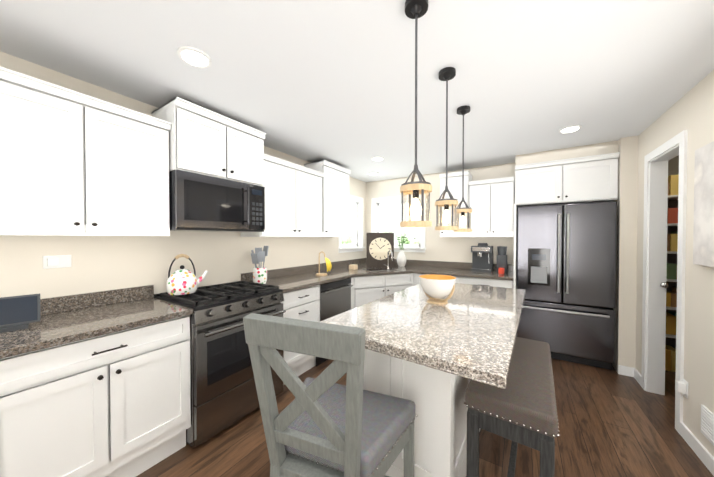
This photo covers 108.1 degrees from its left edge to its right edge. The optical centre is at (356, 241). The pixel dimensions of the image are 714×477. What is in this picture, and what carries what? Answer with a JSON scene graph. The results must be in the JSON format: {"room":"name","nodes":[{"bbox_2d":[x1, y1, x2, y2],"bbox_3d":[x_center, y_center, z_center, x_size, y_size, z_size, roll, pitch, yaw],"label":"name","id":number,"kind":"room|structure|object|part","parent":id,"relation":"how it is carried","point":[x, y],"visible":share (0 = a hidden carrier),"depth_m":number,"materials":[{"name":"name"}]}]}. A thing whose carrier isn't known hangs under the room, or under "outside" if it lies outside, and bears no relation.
{"room":"kitchen","nodes":[
{"label":"kitchen","id":0,"kind":"room"},
{"bbox_2d":[0,51,365,298],"bbox_3d":[-1.701,0.168,2.110,0.150,2.500,7.060,0,1,32],"label":"wall","id":1,"kind":"structure","parent":0,"point":[102,263],"depth_m":1.96,"materials":[{"name":"beige paint"}]},
{"bbox_2d":[43,255,71,268],"bbox_3d":[-1.891,0.129,1.637,0.034,0.080,0.120,0,1,32],"label":"electrical outlet","id":2,"kind":"object","parent":1,"relation":"attached to","point":[58,261],"visible":1,"depth_m":1.63,"materials":[{"name":"white plastic"}]},
{"bbox_2d":[0,67,171,235],"bbox_3d":[-1.731,-0.443,1.600,0.332,0.814,0.878,0,1,32],"label":"upper cabinet","id":3,"kind":"object","parent":1,"relation":"attached to","point":[73,163],"depth_m":1.48,"materials":[{"name":"white wood"}]},
{"bbox_2d":[40,258,365,315],"bbox_3d":[-1.186,0.388,2.761,0.020,0.100,5.108,0,1,32],"label":"backsplash","id":4,"kind":"structure","parent":1,"relation":"attached to","point":[117,296],"depth_m":1.88,"materials":[{"name":"grey stone"}]},
{"bbox_2d":[152,97,267,186],"bbox_3d":[-1.259,-0.776,2.273,0.402,0.504,0.758,0,1,32],"label":"upper cabinet","id":5,"kind":"object","parent":1,"relation":"attached to","point":[201,140],"depth_m":2.07,"materials":[{"name":"white wood"}]},
{"bbox_2d":[169,169,264,231],"bbox_3d":[-1.238,-0.304,2.266,0.452,0.431,0.754,0,1,32],"label":"microwave","id":6,"kind":"object","parent":5,"relation":"attached to","point":[201,203],"visible":0.96,"depth_m":2.07,"materials":[{"name":"silver metal"}]},
{"bbox_2d":[241,155,323,236],"bbox_3d":[-0.831,-0.461,3.018,0.332,0.814,0.938,0,1,32],"label":"upper cabinet","id":7,"kind":"object","parent":1,"relation":"attached to","point":[294,193],"depth_m":2.88,"materials":[{"name":"white wood"}]},
{"bbox_2d":[304,160,349,236],"bbox_3d":[-0.431,-0.554,3.647,0.332,0.984,0.686,0,1,32],"label":"upper cabinet","id":8,"kind":"object","parent":1,"relation":"attached to","point":[336,178],"depth_m":3.56,"materials":[{"name":"white wood"}]},
{"bbox_2d":[338,195,364,252],"bbox_3d":[-0.144,-0.307,4.515,0.196,0.980,0.770,0,1,32],"label":"window","id":9,"kind":"structure","parent":1,"relation":"in","point":[359,247],"depth_m":4.73,"materials":[{"name":"white wood"}]},
{"bbox_3d":[-0.154,-0.307,4.521,0.050,0.806,0.576,0,1,32],"label":"left window sash","id":10,"kind":"part","parent":9,"relation":"part of","materials":[{"name":"glass"}]},
{"bbox_2d":[0,0,713,181],"bbox_3d":[0.403,-1.117,0.929,4.950,0.100,7.650,0,1,32],"label":"ceiling","id":11,"kind":"structure","parent":0,"point":[331,81],"depth_m":1.58,"materials":[{"name":"white paint"}]},
{"bbox_2d":[177,46,211,67],"bbox_3d":[-0.943,-1.067,1.506,0.169,0.013,0.169,0,1,26],"label":"recessed light","id":12,"kind":"object","parent":11,"relation":"in","point":[194,57],"depth_m":1.49,"materials":[{"name":"white plastic"}]},
{"bbox_2d":[371,156,383,160],"bbox_3d":[0.274,-1.091,3.422,0.169,0.013,0.169,0,1,8],"label":"recessed light","id":13,"kind":"object","parent":11,"relation":"in","point":[377,158],"depth_m":3.39,"materials":[{"name":"white plastic"}]},
{"bbox_2d":[400,0,431,226],"bbox_3d":[0.267,-0.568,1.171,0.142,1.002,0.142,0,1,32],"label":"pendant light","id":14,"kind":"object","parent":11,"relation":"hanging from","point":[415,9],"visible":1,"depth_m":1.16,"materials":[{"name":"black metal"}]},
{"bbox_3d":[0.267,-0.157,1.176,0.122,0.135,0.122,0,1,32],"label":"glass","id":15,"kind":"part","parent":14,"relation":"part of","materials":[{"name":"clear glass"}]},
{"bbox_2d":[435,67,457,229],"bbox_3d":[0.573,-0.574,1.652,0.142,1.002,0.142,0,1,32],"label":"pendant light","id":16,"kind":"object","parent":11,"relation":"hanging from","point":[446,74],"visible":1,"depth_m":1.64,"materials":[{"name":"black metal"}]},
{"bbox_3d":[0.573,-0.163,1.657,0.122,0.135,0.122,0,1,32],"label":"glass","id":17,"kind":"part","parent":16,"relation":"part of","materials":[{"name":"clear glass"}]},
{"bbox_2d":[454,105,471,231],"bbox_3d":[0.867,-0.580,2.116,0.142,1.002,0.142,0,1,32],"label":"pendant light","id":18,"kind":"object","parent":11,"relation":"hanging from","point":[463,110],"visible":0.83,"depth_m":2.11,"materials":[{"name":"black metal"}]},
{"bbox_2d":[559,125,581,132],"bbox_3d":[2.053,-1.080,2.494,0.169,0.013,0.169,0,1,26],"label":"recessed light","id":19,"kind":"object","parent":11,"relation":"in","point":[572,128],"depth_m":2.48,"materials":[{"name":"white"}]},
{"bbox_2d":[136,358,713,476],"bbox_3d":[0.403,1.483,0.962,4.950,0.100,7.650,0,1,32],"label":"floor","id":20,"kind":"structure","parent":0,"point":[613,423],"depth_m":1.83,"materials":[{"name":"brown wood"}]},
{"bbox_2d":[0,360,3,476],"bbox_3d":[-2.043,0.967,0.860,0.617,0.936,0.967,0,1,32],"label":"base cabinet","id":21,"kind":"object","parent":20,"relation":"on","point":[1,361],"depth_m":1.11,"materials":[{"name":"white wood"}]},
{"bbox_2d":[4,316,190,476],"bbox_3d":[-1.617,0.958,1.532,0.617,0.936,0.903,0,1,32],"label":"base cabinet","id":22,"kind":"object","parent":20,"relation":"on","point":[95,384],"depth_m":1.37,"materials":[{"name":"white wood"}]},
{"bbox_2d":[0,296,192,359],"bbox_3d":[-1.828,0.476,1.169,0.642,0.036,1.731,0,1,32],"label":"countertop","id":23,"kind":"structure","parent":22,"relation":"on","point":[55,329],"depth_m":1.45,"materials":[{"name":"grey stone"}]},
{"bbox_2d":[0,294,40,332],"bbox_3d":[-1.805,0.372,1.314,0.090,0.168,0.250,1,1,40],"label":"smart display","id":24,"kind":"object","parent":23,"relation":"on","point":[21,312],"visible":1,"depth_m":1.35,"materials":[{"name":"grey plastic"}]},
{"bbox_2d":[154,281,285,446],"bbox_3d":[-1.122,0.914,2.207,0.722,1.006,0.760,0,1,32],"label":"range","id":25,"kind":"object","parent":20,"relation":"on","point":[224,395],"visible":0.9,"depth_m":1.91,"materials":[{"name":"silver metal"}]},
{"bbox_2d":[166,254,207,294],"bbox_3d":[-1.380,0.256,2.104,0.212,0.312,0.285,0,1,32],"label":"kettle","id":26,"kind":"object","parent":25,"relation":"on","point":[181,281],"visible":1,"depth_m":2.02,"materials":[{"name":"white ceramic"}]},
{"bbox_2d":[281,292,323,384],"bbox_3d":[-0.803,0.942,2.788,0.644,0.936,0.546,0,1,32],"label":"base cabinet","id":27,"kind":"object","parent":20,"relation":"on","point":[296,307],"depth_m":2.66,"materials":[{"name":"white wood"}]},
{"bbox_2d":[248,264,515,306],"bbox_3d":[0.492,0.450,3.177,2.407,0.036,2.609,0,1,32],"label":"countertop","id":28,"kind":"structure","parent":27,"relation":"on","point":[359,286],"depth_m":3.43,"materials":[{"name":"grey stone"}]},
{"bbox_2d":[251,246,268,283],"bbox_3d":[-1.015,0.243,2.679,0.172,0.391,0.194,0,1,32],"label":"utensil crock","id":29,"kind":"object","parent":28,"relation":"on","point":[259,272],"visible":0.92,"depth_m":2.63,"materials":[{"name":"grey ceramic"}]},
{"bbox_2d":[316,251,331,275],"bbox_3d":[-0.423,0.279,3.311,0.212,0.303,0.166,0,1,32],"label":"stand","id":30,"kind":"object","parent":28,"relation":"on","point":[328,264],"visible":1,"depth_m":3.27,"materials":[{"name":"brown wood"}]},
{"bbox_2d":[349,264,357,269],"bbox_3d":[-0.056,0.388,3.911,0.100,0.069,0.100,0,1,32],"label":"soap box","id":31,"kind":"object","parent":28,"relation":"on","point":[353,267],"visible":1,"depth_m":3.87,"materials":[{"name":"beige"}]},
{"bbox_2d":[366,233,393,266],"bbox_3d":[0.375,0.139,4.209,0.440,0.560,0.100,0,1,0],"label":"clock","id":32,"kind":"object","parent":28,"relation":"on","point":[379,246],"visible":0.98,"depth_m":4.17,"materials":[{"name":"brown wood"}]},
{"bbox_2d":[364,268,397,270],"bbox_3d":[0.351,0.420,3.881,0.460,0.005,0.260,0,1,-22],"label":"sink basin","id":33,"kind":"object","parent":28,"relation":"in","point":[380,269],"visible":0.89,"depth_m":3.85,"materials":[{"name":"silver metal"}]},
{"bbox_2d":[384,250,392,268],"bbox_3d":[0.472,0.270,3.830,0.185,0.296,0.155,0,1,32],"label":"sink faucet","id":34,"kind":"object","parent":28,"relation":"on","point":[387,265],"visible":1,"depth_m":3.88,"materials":[{"name":"silver metal"}]},
{"bbox_2d":[389,227,415,266],"bbox_3d":[0.758,0.077,4.331,0.486,0.682,0.252,0,1,32],"label":"vase","id":35,"kind":"object","parent":28,"relation":"on","point":[401,259],"visible":0.94,"depth_m":4.29,"materials":[{"name":"white ceramic"}]},
{"bbox_2d":[471,243,492,272],"bbox_3d":[1.772,0.226,3.672,0.260,0.400,0.320,0,1,32],"label":"coffee machine","id":36,"kind":"object","parent":28,"relation":"on","point":[482,257],"visible":1,"depth_m":3.65,"materials":[{"name":"grey plastic"}]},
{"bbox_2d":[497,246,506,273],"bbox_3d":[1.963,0.248,3.507,0.120,0.360,0.235,0,1,32],"label":"coffee grinder","id":37,"kind":"object","parent":28,"relation":"on","point":[502,261],"visible":1,"depth_m":3.48,"materials":[{"name":"grey plastic"}]},
{"bbox_2d":[243,313,416,476],"bbox_3d":[-0.099,0.847,1.103,0.627,1.169,0.554,0,1,21],"label":"chair","id":38,"kind":"object","parent":20,"relation":"on","point":[323,424],"visible":1,"depth_m":0.92,"materials":[{"name":"grey wood"}]},
{"bbox_3d":[-0.074,0.804,1.166,0.607,0.087,0.406,0,1,21],"label":"seat","id":39,"kind":"part","parent":38,"relation":"part of","materials":[{"name":"fabric"}]},
{"bbox_2d":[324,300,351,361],"bbox_3d":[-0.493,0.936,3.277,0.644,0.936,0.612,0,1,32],"label":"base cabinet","id":40,"kind":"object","parent":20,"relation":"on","point":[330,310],"depth_m":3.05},
{"bbox_2d":[316,278,352,366],"bbox_3d":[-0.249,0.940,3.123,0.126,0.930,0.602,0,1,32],"label":"dishwasher","id":41,"kind":"object","parent":40,"relation":"in","point":[335,296],"depth_m":3.05,"materials":[{"name":"silver metal"}]},
{"bbox_2d":[363,351,480,476],"bbox_3d":[0.614,0.951,2.096,0.688,0.934,1.530,1,1,35],"label":"kitchen island","id":42,"kind":"object","parent":20,"relation":"on","point":[440,423],"depth_m":1.37,"materials":[{"name":"painted wood"},{"name":"granite"}]},
{"bbox_2d":[320,283,525,388],"bbox_3d":[0.650,0.474,1.899,0.930,0.050,1.820,1,1,35],"label":"island countertop","id":43,"kind":"structure","parent":42,"relation":"on","point":[472,336],"depth_m":1.37,"materials":[{"name":"beige stone"}]},
{"bbox_2d":[419,274,455,304],"bbox_3d":[0.594,0.356,1.913,0.264,0.185,0.264,0,1,32],"label":"fruit bowl","id":44,"kind":"object","parent":43,"relation":"on","point":[436,288],"visible":1,"depth_m":1.84,"materials":[{"name":"white ceramic"}]},
{"bbox_2d":[463,337,559,476],"bbox_3d":[0.953,1.076,1.567,0.379,0.698,0.982,1,1,35],"label":"bench","id":45,"kind":"object","parent":20,"relation":"on","point":[521,408],"visible":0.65,"depth_m":1.24,"materials":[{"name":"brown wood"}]},
{"bbox_3d":[0.953,1.120,1.568,0.345,0.610,0.950,1,1,35],"label":"frame","id":46,"kind":"part","parent":45,"relation":"part of","materials":[{"name":"grey wood"}]},
{"bbox_3d":[0.953,0.771,1.564,0.365,0.087,0.970,1,1,35],"label":"seat","id":47,"kind":"part","parent":45,"relation":"part of","materials":[{"name":"fabric"}]},
{"bbox_2d":[512,276,515,288],"bbox_3d":[1.745,0.932,3.566,0.686,0.936,0.618,0,1,32],"label":"base cabinet","id":48,"kind":"object","parent":20,"relation":"on","point":[513,277],"depth_m":3.10,"materials":[{"name":"white wood"}]},
{"bbox_2d":[517,201,616,369],"bbox_3d":[2.563,0.486,3.290,0.900,1.835,0.843,0,1,32],"label":"fridge","id":49,"kind":"object","parent":20,"relation":"on","point":[566,267],"visible":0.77,"depth_m":2.94,"materials":[{"name":"black metal"}]},
{"bbox_3d":[2.354,0.249,2.958,0.780,1.122,0.063,0,1,32],"label":"handle","id":50,"kind":"part","parent":49,"relation":"part of","materials":[{"name":"silver metal"}]},
{"bbox_2d":[366,163,514,264],"bbox_3d":[1.236,0.140,4.338,2.420,2.500,0.150,0,1,32],"label":"wall","id":51,"kind":"structure","parent":0,"point":[450,249],"depth_m":4.18,"materials":[{"name":"beige paint"}]},
{"bbox_2d":[371,194,425,252],"bbox_3d":[0.738,-0.309,4.622,1.040,0.980,0.196,0,1,32],"label":"window","id":52,"kind":"structure","parent":51,"relation":"in","point":[375,201],"depth_m":4.60,"materials":[{"name":"white wood"}]},
{"bbox_3d":[0.745,-0.309,4.632,0.846,0.806,0.050,0,1,32],"label":"far window sash","id":53,"kind":"part","parent":52,"relation":"part of","materials":[{"name":"glass"}]},
{"bbox_2d":[440,171,475,236],"bbox_3d":[1.515,-0.530,3.862,0.471,0.930,0.332,0,1,32],"label":"upper cabinet","id":54,"kind":"object","parent":51,"relation":"attached to","point":[454,181],"depth_m":3.70,"materials":[{"name":"white wood"}]},
{"bbox_2d":[476,177,513,236],"bbox_3d":[1.888,-0.449,3.627,0.543,0.774,0.332,0,1,32],"label":"upper cabinet","id":55,"kind":"object","parent":51,"relation":"attached to","point":[494,209],"depth_m":3.46,"materials":[{"name":"white wood"}]},
{"bbox_2d":[512,152,619,206],"bbox_3d":[2.598,-0.705,3.336,0.948,0.495,0.757,0,1,32],"label":"upper cabinet","id":56,"kind":"object","parent":51,"relation":"attached to","point":[588,179],"depth_m":2.99,"materials":[{"name":"white wood"}]},
{"bbox_2d":[515,141,617,288],"bbox_3d":[2.592,0.151,3.471,1.100,2.500,0.860,0,1,32],"label":"wall","id":57,"kind":"structure","parent":0,"point":[580,151],"depth_m":3.03,"materials":[{"name":"beige paint"}]},
{"bbox_2d":[394,260,515,271],"bbox_3d":[1.194,0.368,4.263,2.387,0.100,0.021,0,1,32],"label":"backsplash","id":58,"kind":"structure","parent":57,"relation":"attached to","point":[423,263],"depth_m":4.12,"materials":[{"name":"grey stone"}]},
{"bbox_2d":[612,70,713,456],"bbox_3d":[1.402,0.191,0.347,0.240,2.500,7.410,0,1,32],"label":"wall","id":59,"kind":"structure","parent":0,"point":[692,110],"depth_m":1.90,"materials":[{"name":"beige paint"}]},
{"bbox_2d":[641,129,687,433],"bbox_3d":[2.622,0.303,2.162,0.128,2.230,0.720,0,1,32],"label":"door frame","id":60,"kind":"structure","parent":59,"relation":"attached to","point":[654,264],"depth_m":2.38,"materials":[{"name":"white wood"}]},
{"bbox_2d":[675,378,688,398],"bbox_3d":[2.351,1.061,1.876,0.044,0.120,0.070,0,1,32],"label":"electrical outlet","id":61,"kind":"object","parent":59,"relation":"attached to","point":[681,386],"visible":1,"depth_m":1.86,"materials":[{"name":"white plastic"}]},
{"bbox_2d":[680,422,713,475],"bbox_3d":[0.902,1.403,-0.431,0.014,0.095,5.535,0,1,32],"label":"baseboard","id":62,"kind":"structure","parent":59,"relation":"attached to","point":[701,451],"depth_m":1.72,"materials":[{"name":"white wood"}]},
{"bbox_2d":[693,141,713,266],"bbox_3d":[1.999,-0.222,1.296,0.034,0.760,1.020,0,1,32],"label":"picture","id":63,"kind":"object","parent":59,"relation":"attached to","point":[703,242],"visible":1,"depth_m":1.64},
{"bbox_2d":[701,404,713,445],"bbox_3d":[2.135,1.156,1.511,0.015,0.180,0.420,0,1,32],"label":"air vent","id":64,"kind":"object","parent":59,"relation":"in","point":[707,423],"visible":0.96,"depth_m":1.63,"materials":[{"name":"white metal"}]},
{"bbox_2d":[660,282,668,287],"bbox_3d":[2.784,0.395,2.349,0.052,0.052,0.068,0,1,32],"label":"door knob","id":65,"kind":"object","parent":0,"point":[664,285],"visible":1,"depth_m":2.33,"materials":[{"name":"silver metal"}]},
{"bbox_2d":[665,155,678,348],"bbox_3d":[3.806,0.158,2.901,1.080,2.500,0.100,0,1,32],"label":"wall","id":66,"kind":"structure","parent":0,"point":[673,166],"depth_m":2.96,"materials":[{"name":"brown"}]},
{"bbox_2d":[666,195,677,337],"bbox_3d":[3.697,0.271,2.722,1.080,1.520,0.318,0,1,32],"label":"shelf","id":67,"kind":"object","parent":66,"relation":"attached to","point":[672,197],"depth_m":2.77,"materials":[{"name":"white"}]},
{"bbox_2d":[665,174,678,371],"bbox_3d":[3.676,0.341,2.737,1.010,2.138,0.200,0,1,32],"label":"books","id":68,"kind":"object","parent":67,"relation":"on","point":[671,296],"visible":0.17,"depth_m":2.80,"materials":[{"name":"brown"}]},
{"label":"outside","id":69,"kind":"structure","parent":0,"visible":0},
{"bbox_2d":[342,203,418,243],"bbox_3d":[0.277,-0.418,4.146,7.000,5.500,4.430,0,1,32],"label":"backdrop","id":70,"kind":"structure","parent":69,"point":[390,213],"depth_m":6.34,"materials":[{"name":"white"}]}
]}

